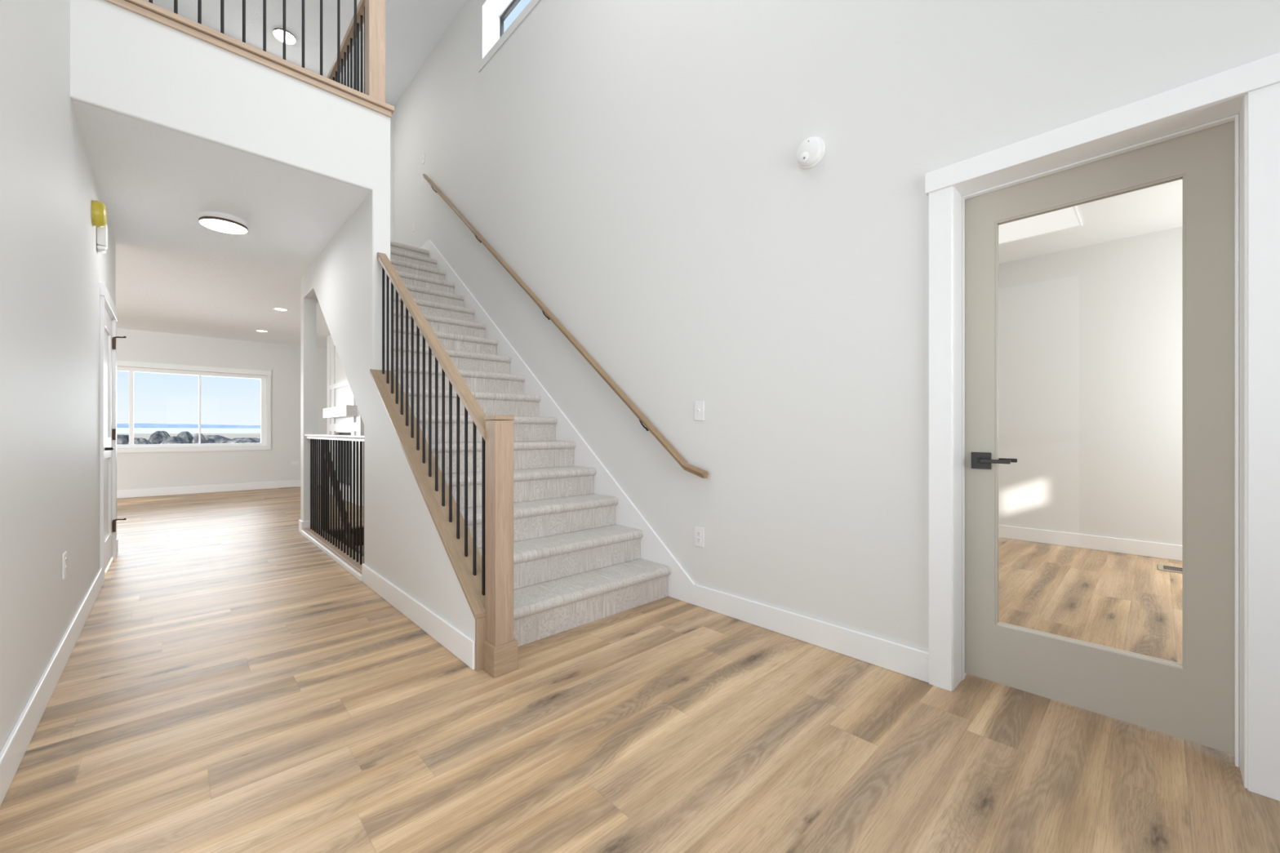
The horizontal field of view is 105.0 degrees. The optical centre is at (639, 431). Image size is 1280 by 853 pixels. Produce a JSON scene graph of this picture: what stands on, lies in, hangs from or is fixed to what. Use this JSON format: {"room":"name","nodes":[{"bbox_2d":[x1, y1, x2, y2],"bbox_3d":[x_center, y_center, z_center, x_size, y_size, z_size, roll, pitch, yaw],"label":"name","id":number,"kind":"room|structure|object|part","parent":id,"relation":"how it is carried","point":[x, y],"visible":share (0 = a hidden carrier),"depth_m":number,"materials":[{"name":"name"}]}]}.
{"room":"house entrance hall","nodes":[
{"label":"house entrance hall","id":0,"kind":"room"},
{"bbox_2d":[0,0,115,751],"bbox_3d":[-2.485,-1.840,1.984,0.130,5.820,9.300,0,0,-43],"label":"wall","id":1,"kind":"structure","parent":0,"point":[52,268],"depth_m":1.90,"materials":[{"name":"paint"}]},
{"bbox_2d":[0,567,102,806],"bbox_3d":[-2.653,1.006,2.266,0.014,0.128,3.130,0,0,-43],"label":"baseboard","id":2,"kind":"structure","parent":1,"relation":"attached to","point":[12,753],"depth_m":1.83,"materials":[{"name":"white wood"}]},
{"bbox_2d":[62,551,66,579],"bbox_3d":[-2.667,0.621,2.277,0.009,0.119,0.072,0,0,-43],"label":"wall outlet","id":3,"kind":"object","parent":1,"relation":"attached to","point":[64,555],"visible":1,"depth_m":2.25,"materials":[{"name":"white plastic"}]},
{"bbox_2d":[91,200,106,226],"bbox_3d":[-3.431,-1.379,3.120,0.059,0.160,0.160,0,0,-43],"label":"smoke detector","id":4,"kind":"object","parent":1,"relation":"attached to","point":[99,213],"visible":1,"depth_m":3.08,"materials":[{"name":"yellow plastic"}]},
{"bbox_2d":[99,295,104,585],"bbox_3d":[-3.758,0.064,3.433,0.018,2.012,0.084,0,0,-43],"label":"trim","id":5,"kind":"structure","parent":1,"relation":"attached to","point":[101,297],"depth_m":3.40,"materials":[{"name":"white wood"}]},
{"bbox_2d":[96,224,107,253],"bbox_3d":[-3.605,-1.300,3.293,0.046,0.185,0.110,0,0,-43],"label":"door chime","id":6,"kind":"object","parent":1,"relation":"attached to","point":[101,232],"visible":0.9,"depth_m":3.26,"materials":[{"name":"white plastic"}]},
{"bbox_2d":[99,282,117,321],"bbox_3d":[-4.098,-0.985,3.795,0.023,0.086,1.103,0,0,-43],"label":"trim","id":7,"kind":"structure","parent":1,"relation":"attached to","point":[108,302],"depth_m":3.66,"materials":[{"name":"white wood"}]},
{"bbox_2d":[104,303,113,572],"bbox_3d":[-4.146,0.113,3.748,0.117,2.115,0.915,0,0,-43],"label":"trim","id":8,"kind":"structure","parent":1,"relation":"attached to","point":[105,307],"depth_m":4.11,"materials":[{"name":"white wood"}]},
{"bbox_2d":[113,319,116,559],"bbox_3d":[-4.441,0.064,4.153,0.018,2.012,0.085,0,0,-43],"label":"trim","id":9,"kind":"structure","parent":1,"relation":"attached to","point":[114,320],"depth_m":4.13,"materials":[{"name":"white wood"}]},
{"bbox_2d":[104,307,126,570],"bbox_3d":[-4.095,0.058,3.808,0.116,1.972,0.896,0,0,-43],"label":"door","id":10,"kind":"structure","parent":1,"relation":"in","point":[109,342],"depth_m":3.95,"materials":[{"name":"white wood"}]},
{"bbox_3d":[-4.122,0.058,3.772,0.012,1.968,0.878,0,0,-43],"label":"panel","id":11,"kind":"part","parent":10,"relation":"part of","materials":[{"name":"white wood"}]},
{"bbox_2d":[116,537,118,554],"bbox_3d":[-4.547,1.006,4.262,0.014,0.128,0.213,0,0,-43],"label":"baseboard","id":12,"kind":"structure","parent":1,"relation":"attached to","point":[117,538],"depth_m":4.32,"materials":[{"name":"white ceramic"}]},
{"bbox_2d":[71,99,370,348],"bbox_3d":[-7.293,-1.735,3.641,10.630,0.160,7.878,0,0,-43],"label":"ceiling","id":13,"kind":"structure","parent":0,"point":[175,273],"depth_m":4.01,"materials":[{"name":"paint"}]},
{"bbox_2d":[198,211,248,234],"bbox_3d":[-3.246,-1.625,3.833,0.294,0.061,0.294,0,0,-43],"label":"ceiling lamp","id":14,"kind":"object","parent":13,"relation":"attached to","point":[217,221],"visible":1,"depth_m":3.78,"materials":[{"name":"white plastic"}]},
{"bbox_2d":[200,218,247,234],"bbox_3d":[-3.246,-1.600,3.833,0.284,0.012,0.284,0,0,-43],"label":"diffuser","id":15,"kind":"object","parent":14,"relation":"attached to","point":[233,226],"depth_m":3.81,"materials":[{"name":"white plastic"}]},
{"bbox_2d":[255,329,268,332],"bbox_3d":[-6.224,-1.651,8.086,0.176,0.007,0.176,0,0,-43],"label":"recessed light","id":16,"kind":"object","parent":13,"relation":"in","point":[260,331],"visible":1,"depth_m":8.08,"materials":[{"name":"white plastic"}]},
{"bbox_2d":[272,307,288,311],"bbox_3d":[-4.861,-1.651,6.650,0.176,0.007,0.176,0,0,-43],"label":"recessed light","id":17,"kind":"object","parent":13,"relation":"in","point":[275,308],"visible":1,"depth_m":6.65,"materials":[{"name":"white plastic"}]},
{"bbox_2d":[116,328,327,490],"bbox_3d":[-9.956,-0.343,6.448,10.630,2.825,0.160,0,0,-43],"label":"wall","id":18,"kind":"structure","parent":0,"point":[135,470],"depth_m":8.81,"materials":[{"name":"paint"}]},
{"bbox_2d":[116,360,271,453],"bbox_3d":[-7.983,-0.397,8.286,2.829,1.478,0.150,0,0,-43],"label":"window","id":19,"kind":"structure","parent":18,"relation":"in","point":[131,447],"depth_m":8.59,"materials":[{"name":"white plastic"}]},
{"bbox_3d":[-7.937,0.306,8.240,2.809,0.072,0.018,0,0,-43],"label":"casing","id":20,"kind":"part","parent":19,"relation":"part of","materials":[{"name":"white wood"}]},
{"bbox_3d":[-7.938,-1.092,8.238,2.829,0.088,0.020,0,0,-43],"label":"head casing","id":21,"kind":"part","parent":19,"relation":"part of","materials":[{"name":"white wood"}]},
{"bbox_3d":[-6.939,-0.389,9.188,0.056,1.317,0.018,0,0,-43],"label":"casing","id":22,"kind":"part","parent":19,"relation":"part of","materials":[{"name":"white wood"}]},
{"bbox_2d":[116,479,320,498],"bbox_3d":[-9.929,1.006,6.353,10.339,0.128,0.014,0,0,-43],"label":"baseboard","id":23,"kind":"structure","parent":18,"relation":"attached to","point":[267,485],"depth_m":8.56,"materials":[{"name":"white wood"}]},
{"bbox_2d":[291,461,298,465],"bbox_3d":[-6.650,0.608,9.468,0.120,0.072,0.008,0,0,-43],"label":"wall outlet","id":24,"kind":"object","parent":18,"relation":"attached to","point":[293,463],"visible":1,"depth_m":9.47,"materials":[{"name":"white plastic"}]},
{"bbox_2d":[70,0,390,378],"bbox_3d":[-2.290,-1.285,2.943,1.472,1.850,0.022,0,0,-43],"label":"wall header","id":25,"kind":"structure","parent":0,"point":[124,62],"depth_m":2.84,"materials":[{"name":"paint"}]},
{"bbox_2d":[145,0,466,106],"bbox_3d":[-1.373,-4.810,2.957,3.082,0.120,9.420,0,0,-43],"label":"ceiling","id":26,"kind":"structure","parent":0,"point":[413,28],"depth_m":5.74,"materials":[{"name":"paint"}]},
{"bbox_2d":[272,27,296,44],"bbox_3d":[-4.258,-4.736,5.885,0.224,0.029,0.224,0,0,-43],"label":"recessed light","id":27,"kind":"object","parent":26,"relation":"in","point":[291,39],"visible":0.9,"depth_m":5.87,"materials":[{"name":"white plastic"}]},
{"bbox_2d":[236,39,394,241],"bbox_3d":[-4.574,-3.303,6.330,3.082,2.895,0.120,0,0,-43],"label":"wall","id":28,"kind":"structure","parent":0,"point":[392,118],"depth_m":7.16,"materials":[{"name":"paint"}]},
{"bbox_2d":[300,191,475,640],"bbox_3d":[-2.146,-0.570,3.776,0.115,3.280,4.216,0,0,-43],"label":"wall","id":29,"kind":"structure","parent":0,"point":[403,544],"depth_m":3.41,"materials":[{"name":"paint"}]},
{"bbox_2d":[298,519,302,533],"bbox_3d":[-3.594,1.008,5.209,0.014,0.125,0.170,0,0,-43],"label":"baseboard","id":30,"kind":"structure","parent":29,"relation":"attached to","point":[300,520],"depth_m":5.22,"materials":[{"name":"white wood"}]},
{"bbox_2d":[302,520,312,529],"bbox_3d":[-3.489,1.008,5.182,0.129,0.125,0.014,0,0,-43],"label":"baseboard","id":31,"kind":"structure","parent":29,"relation":"attached to","point":[304,524],"depth_m":5.16,"materials":[{"name":"white wood"}]},
{"bbox_2d":[301,529,361,581],"bbox_3d":[-2.756,1.050,4.319,0.022,0.040,2.244,0,0,-43],"label":"trim","id":32,"kind":"structure","parent":29,"relation":"attached to","point":[352,571],"depth_m":4.08,"materials":[{"name":"white wood"}]},
{"bbox_2d":[334,471,356,551],"bbox_3d":[-2.387,1.330,4.238,0.070,2.520,3.035,0,0,-43],"label":"handrail","id":33,"kind":"object","parent":29,"relation":"attached to","point":[335,471],"visible":0.02,"depth_m":4.72,"materials":[{"name":"brown wood"}]},
{"bbox_2d":[361,563,475,670],"bbox_3d":[-1.361,1.006,2.855,0.014,0.128,1.795,0,0,-43],"label":"baseboard","id":34,"kind":"structure","parent":29,"relation":"attached to","point":[460,645],"depth_m":2.63,"materials":[{"name":"white wood"}]},
{"bbox_2d":[0,485,1279,852],"bbox_3d":[-4.131,1.210,2.938,14.050,0.280,12.950,0,0,-43],"label":"floor","id":35,"kind":"structure","parent":0,"point":[228,685],"depth_m":1.72,"materials":[{"name":"brown wood"}]},
{"bbox_2d":[303,434,364,573],"bbox_3d":[-2.705,0.551,4.376,0.128,1.038,2.261,0,0,-43],"label":"guard","id":36,"kind":"object","parent":35,"relation":"on","point":[325,535],"visible":0.86,"depth_m":4.32,"materials":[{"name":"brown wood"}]},
{"bbox_3d":[-2.708,0.053,4.373,0.100,0.042,2.261,0,0,-43],"label":"cap rail","id":37,"kind":"part","parent":36,"relation":"part of","materials":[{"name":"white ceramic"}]},
{"bbox_2d":[323,334,364,506],"bbox_3d":[-4.626,-0.292,7.879,0.543,2.724,2.100,0,0,-43],"label":"wall","id":38,"kind":"structure","parent":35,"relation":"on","point":[342,413],"depth_m":7.87,"materials":[{"name":"white paint"}]},
{"bbox_3d":[-4.715,-1.542,7.795,0.021,0.223,2.098,0,0,-43],"label":"cross rail","id":39,"kind":"part","parent":38,"relation":"part of","materials":[{"name":"white ceramic"}]},
{"bbox_3d":[-4.715,-0.750,7.795,0.021,0.080,2.098,0,0,-43],"label":"cross rail","id":40,"kind":"part","parent":38,"relation":"part of","materials":[{"name":"white ceramic"}]},
{"bbox_2d":[323,404,356,418],"bbox_3d":[-4.694,-0.300,7.656,0.138,0.160,1.530,0,0,-43],"label":"mantel shelf","id":41,"kind":"object","parent":38,"relation":"attached to","point":[344,411],"depth_m":7.32,"materials":[{"name":"white wood"}]},
{"bbox_3d":[-4.715,-0.068,7.795,0.021,0.125,2.098,0,0,-43],"label":"cross rail","id":42,"kind":"part","parent":38,"relation":"part of","materials":[{"name":"white paint"}]},
{"bbox_3d":[-4.646,0.432,7.861,0.070,0.833,1.058,0,0,-43],"label":"firebox glass","id":43,"kind":"part","parent":38,"relation":"part of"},
{"bbox_3d":[-4.715,0.990,7.795,0.021,0.160,2.098,0,0,-43],"label":"cross rail","id":44,"kind":"part","parent":38,"relation":"part of","materials":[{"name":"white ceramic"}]},
{"bbox_2d":[369,252,517,677],"bbox_3d":[-1.196,-0.083,2.779,0.154,2.306,1.719,0,0,-43],"label":"stair railing","id":45,"kind":"object","parent":35,"relation":"on","point":[486,580],"visible":1,"depth_m":2.41,"materials":[{"name":"brown wood"}]},
{"bbox_3d":[-1.237,-0.592,2.819,0.060,1.288,1.606,0,0,-43],"label":"handrail","id":46,"kind":"part","parent":45,"relation":"part of","materials":[{"name":"brown wood"}]},
{"bbox_3d":[-0.634,0.461,2.216,0.089,1.018,0.101,0,0,-43],"label":"newel post","id":47,"kind":"part","parent":45,"relation":"part of","materials":[{"name":"brown wood"}]},
{"bbox_3d":[-0.634,1.004,2.216,0.115,0.131,0.127,0,0,-43],"label":"post","id":48,"kind":"part","parent":45,"relation":"part of","materials":[{"name":"brown wood"}]},
{"bbox_2d":[390,240,671,646],"bbox_3d":[-1.720,-0.605,4.301,1.222,3.350,4.292,0,0,-43],"label":"staircase","id":49,"kind":"structure","parent":35,"relation":"on","point":[547,608],"depth_m":3.38,"materials":[{"name":"carpet"}]},
{"bbox_2d":[1157,564,1182,573],"bbox_3d":[4.194,1.066,3.745,0.220,0.007,0.340,0,0,-43],"label":"floor vent","id":50,"kind":"object","parent":35,"relation":"in","point":[1161,567],"visible":0.42,"depth_m":3.82,"materials":[{"name":"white metal"}]},
{"bbox_2d":[394,0,1279,652],"bbox_3d":[-1.692,-0.490,5.356,0.241,8.520,13.100,0,0,-43],"label":"wall","id":51,"kind":"structure","parent":0,"point":[731,275],"depth_m":2.71,"materials":[{"name":"paint"}]},
{"bbox_2d":[334,525,363,533],"bbox_3d":[-2.979,1.084,5.638,1.235,0.040,0.120,0,0,-43],"label":"trim","id":52,"kind":"structure","parent":51,"relation":"attached to","point":[358,526],"depth_m":5.41,"materials":[{"name":"brown wood"}]},
{"bbox_2d":[422,153,424,164],"bbox_3d":[-2.798,-3.515,6.333,0.019,0.119,0.072,0,0,-43],"label":"light switch","id":53,"kind":"object","parent":51,"relation":"attached to","point":[423,155],"visible":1,"depth_m":6.33,"materials":[{"name":"white plastic"}]},
{"bbox_2d":[478,0,540,72],"bbox_3d":[-0.933,-4.123,4.544,0.248,0.673,1.977,0,0,-43],"label":"window","id":54,"kind":"structure","parent":51,"relation":"in","point":[494,12],"depth_m":5.14,"materials":[{"name":"white plastic"}]},
{"bbox_3d":[-0.854,-4.168,4.616,0.034,0.583,1.870,0,0,-43],"label":"frame","id":55,"kind":"part","parent":54,"relation":"part of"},
{"bbox_2d":[424,240,695,605],"bbox_3d":[-1.208,-0.671,4.661,0.014,3.481,4.515,0,0,-43],"label":"trim","id":56,"kind":"structure","parent":51,"relation":"attached to","point":[681,587],"depth_m":3.86,"materials":[{"name":"white wood"}]},
{"bbox_2d":[422,173,708,478],"bbox_3d":[-1.144,-1.474,4.543,0.084,3.503,4.483,0,0,-43],"label":"wall handrail","id":57,"kind":"object","parent":51,"relation":"attached to","point":[650,427],"visible":1,"depth_m":3.72,"materials":[{"name":"brown wood"}]},
{"bbox_2d":[694,526,703,547],"bbox_3d":[0.362,0.645,3.010,0.009,0.119,0.072,0,0,-43],"label":"wall outlet","id":58,"kind":"object","parent":51,"relation":"attached to","point":[699,531],"visible":1,"depth_m":3.00,"materials":[{"name":"white plastic"}]},
{"bbox_2d":[696,530,701,536],"bbox_3d":[0.360,0.625,3.008,0.002,0.029,0.033,0,0,-43],"label":"receptacle","id":59,"kind":"object","parent":58,"relation":"attached to","point":[698,532],"depth_m":3.01,"materials":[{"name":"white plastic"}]},
{"bbox_2d":[696,537,701,542],"bbox_3d":[0.360,0.664,3.008,0.002,0.029,0.033,0,0,-43],"label":"receptacle","id":60,"kind":"object","parent":58,"relation":"attached to","point":[698,539],"depth_m":3.01,"materials":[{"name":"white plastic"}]},
{"bbox_2d":[694,400,703,420],"bbox_3d":[0.359,-0.127,3.006,0.019,0.119,0.072,0,0,-43],"label":"light switch","id":61,"kind":"object","parent":51,"relation":"attached to","point":[699,405],"visible":1,"depth_m":3.01,"materials":[{"name":"white plastic"}]},
{"bbox_2d":[796,136,825,168],"bbox_3d":[0.849,-1.406,2.467,0.050,0.148,0.148,0,0,-43],"label":"smoke detector","id":62,"kind":"object","parent":51,"relation":"attached to","point":[810,153],"visible":1,"depth_m":2.45,"materials":[{"name":"white plastic"}]},
{"bbox_2d":[693,583,928,683],"bbox_3d":[0.710,1.006,2.640,0.014,0.128,1.517,0,0,-43],"label":"baseboard","id":63,"kind":"structure","parent":51,"relation":"attached to","point":[901,659],"depth_m":2.43,"materials":[{"name":"white wood"}]},
{"bbox_2d":[928,186,952,691],"bbox_3d":[1.259,0.030,2.057,0.020,2.080,0.085,0,0,-43],"label":"trim","id":64,"kind":"structure","parent":51,"relation":"attached to","point":[940,202],"depth_m":2.04,"materials":[{"name":"white wood"}]},
{"bbox_2d":[964,120,1234,755],"bbox_3d":[1.683,0.019,1.875,0.158,2.061,0.754,0,0,-43],"label":"door","id":65,"kind":"structure","parent":51,"relation":"in","point":[1193,700],"depth_m":1.72,"materials":[{"name":"beige paint"}]},
{"bbox_3d":[1.450,0.123,2.021,0.011,0.016,0.120,0,0,-43],"label":"handle lever","id":66,"kind":"part","parent":65,"relation":"part of","materials":[{"name":"grey metal"}]},
{"bbox_3d":[1.551,0.123,2.116,0.011,0.016,0.120,0,0,-43],"label":"handle lever","id":67,"kind":"part","parent":65,"relation":"part of","materials":[{"name":"grey metal"}]},
{"bbox_2d":[952,94,1247,788],"bbox_3d":[1.625,0.070,1.819,0.196,2.200,0.792,0,0,-43],"label":"trim","id":68,"kind":"structure","parent":51,"relation":"attached to","point":[1237,105],"depth_m":1.64,"materials":[{"name":"white wood"}]},
{"bbox_2d":[924,52,1279,195],"bbox_3d":[1.553,-1.052,1.743,0.026,0.084,0.970,0,0,-43],"label":"trim","id":69,"kind":"structure","parent":51,"relation":"attached to","point":[1237,82],"depth_m":1.66,"materials":[{"name":"white wood"}]},
{"bbox_2d":[1247,82,1279,801],"bbox_3d":[1.846,0.030,1.438,0.020,2.080,0.086,0,0,-43],"label":"trim","id":70,"kind":"structure","parent":51,"relation":"attached to","point":[1263,104],"depth_m":1.44,"materials":[{"name":"white wood"}]},
{"bbox_2d":[998,226,1182,545],"bbox_3d":[3.675,-0.362,5.003,0.120,2.865,5.200,0,0,-43],"label":"wall","id":71,"kind":"structure","parent":0,"point":[1090,337],"depth_m":4.46,"materials":[{"name":"paint"}]},
{"bbox_2d":[998,524,1182,560],"bbox_3d":[3.641,1.006,4.943,0.014,0.128,5.040,0,0,-43],"label":"baseboard","id":72,"kind":"structure","parent":71,"relation":"attached to","point":[1153,549],"depth_m":4.44,"materials":[{"name":"white wood"}]},
{"bbox_2d":[998,179,1182,263],"bbox_3d":[2.412,-1.760,3.777,3.640,0.130,5.280,0,0,-43],"label":"ceiling","id":73,"kind":"structure","parent":0,"point":[1157,208],"depth_m":3.98,"materials":[{"name":"paint"}]},
{"bbox_2d":[998,205,1082,244],"bbox_3d":[2.650,-1.689,4.082,1.325,0.012,1.425,0,0,-43],"label":"ceiling light","id":74,"kind":"object","parent":73,"relation":"attached to","point":[1067,218],"visible":0.18,"depth_m":4.03,"materials":[{"name":"white paint"}]},
{"bbox_3d":[-1.884,3.830,4.539,1.545,0.120,3.620,0,0,-43],"label":"floor","id":75,"kind":"structure","parent":0,"visible":0},
{"bbox_2d":[334,530,363,556],"bbox_3d":[-1.883,2.278,4.483,1.234,2.344,3.140,0,0,-43],"label":"stairs","id":76,"kind":"structure","parent":75,"relation":"on","point":[362,531],"depth_m":5.43,"materials":[{"name":"carpet"}]},
{"label":"outside","id":77,"kind":"structure","parent":0,"visible":0},
{"bbox_2d":[116,427,260,439],"bbox_3d":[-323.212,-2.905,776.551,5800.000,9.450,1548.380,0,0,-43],"label":"ground","id":78,"kind":"structure","parent":77,"point":[144,433],"depth_m":186.96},
{"bbox_2d":[116,434,128,444],"bbox_3d":[-30.464,0.898,29.083,2.093,1.424,1.783,0,0,-43],"label":"earth mound","id":79,"kind":"object","parent":78,"relation":"on","point":[121,439],"visible":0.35,"depth_m":28.69,"materials":[{"name":"grey stone"}]},
{"bbox_2d":[128,437,151,444],"bbox_3d":[-25.673,0.981,25.255,1.610,1.331,1.462,0,0,-43],"label":"earth mound","id":80,"kind":"object","parent":78,"relation":"on","point":[136,440],"visible":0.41,"depth_m":25.12,"materials":[{"name":"grey stone"}]},
{"bbox_2d":[148,431,170,444],"bbox_3d":[-30.683,0.776,31.484,1.831,1.643,1.735,0,0,-43],"label":"rock","id":81,"kind":"object","parent":78,"relation":"on","point":[157,437],"visible":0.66,"depth_m":31.18,"materials":[{"name":"grey stone"}]},
{"bbox_2d":[160,436,188,444],"bbox_3d":[-26.069,0.954,27.663,2.320,1.360,1.949,0,0,-43],"label":"earth mound","id":82,"kind":"object","parent":78,"relation":"on","point":[171,440],"visible":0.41,"depth_m":27.39,"materials":[{"name":"grey stone"}]},
{"bbox_2d":[177,431,193,444],"bbox_3d":[-31.215,0.790,33.752,1.768,1.592,1.450,0,0,-43],"label":"rock","id":83,"kind":"object","parent":78,"relation":"on","point":[187,436],"visible":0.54,"depth_m":33.58,"materials":[{"name":"grey stone"}]},
{"bbox_2d":[116,423,260,428],"bbox_3d":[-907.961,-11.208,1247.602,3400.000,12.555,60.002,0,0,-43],"label":"sea","id":84,"kind":"structure","parent":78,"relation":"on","point":[118,425],"depth_m":1103.30,"materials":[{"name":"blue liquid"}]},
{"bbox_2d":[191,432,208,443],"bbox_3d":[-30.041,0.845,33.514,1.326,1.494,1.315,0,0,-43],"label":"rock","id":85,"kind":"object","parent":78,"relation":"on","point":[196,438],"visible":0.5,"depth_m":33.32,"materials":[{"name":"grey stone"}]},
{"bbox_2d":[204,435,230,443],"bbox_3d":[-31.801,0.923,36.202,4.393,1.302,3.701,0,0,-43],"label":"rock","id":86,"kind":"object","parent":78,"relation":"on","point":[210,438],"visible":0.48,"depth_m":35.79,"materials":[{"name":"grey stone"}]},
{"bbox_2d":[222,437,260,443],"bbox_3d":[-25.174,1.006,31.274,4.158,1.232,3.502,0,0,-43],"label":"rock","id":87,"kind":"object","parent":78,"relation":"on","point":[237,440],"visible":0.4,"depth_m":30.85,"materials":[{"name":"grey stone"}]},
{"bbox_3d":[-3.211,-2.047,4.813,2.711,0.445,3.957,0,0,-43],"label":"floor","id":88,"kind":"structure","parent":0,"visible":0},
{"bbox_2d":[103,0,394,117],"bbox_3d":[-3.152,-2.774,3.865,1.491,1.152,2.612,0,0,-43],"label":"railing","id":89,"kind":"object","parent":88,"relation":"on","point":[371,13],"visible":0.5,"depth_m":3.26,"materials":[{"name":"brown wood"}]},
{"bbox_3d":[-2.733,-3.144,4.366,0.060,0.052,2.463,0,0,-43],"label":"rail","id":90,"kind":"part","parent":89,"relation":"part of","materials":[{"name":"brown wood"}]},
{"bbox_3d":[-1.851,-2.810,3.433,0.104,1.080,0.104,0,0,-43],"label":"corner post","id":91,"kind":"part","parent":89,"relation":"part of","materials":[{"name":"brown wood"}]}
]}

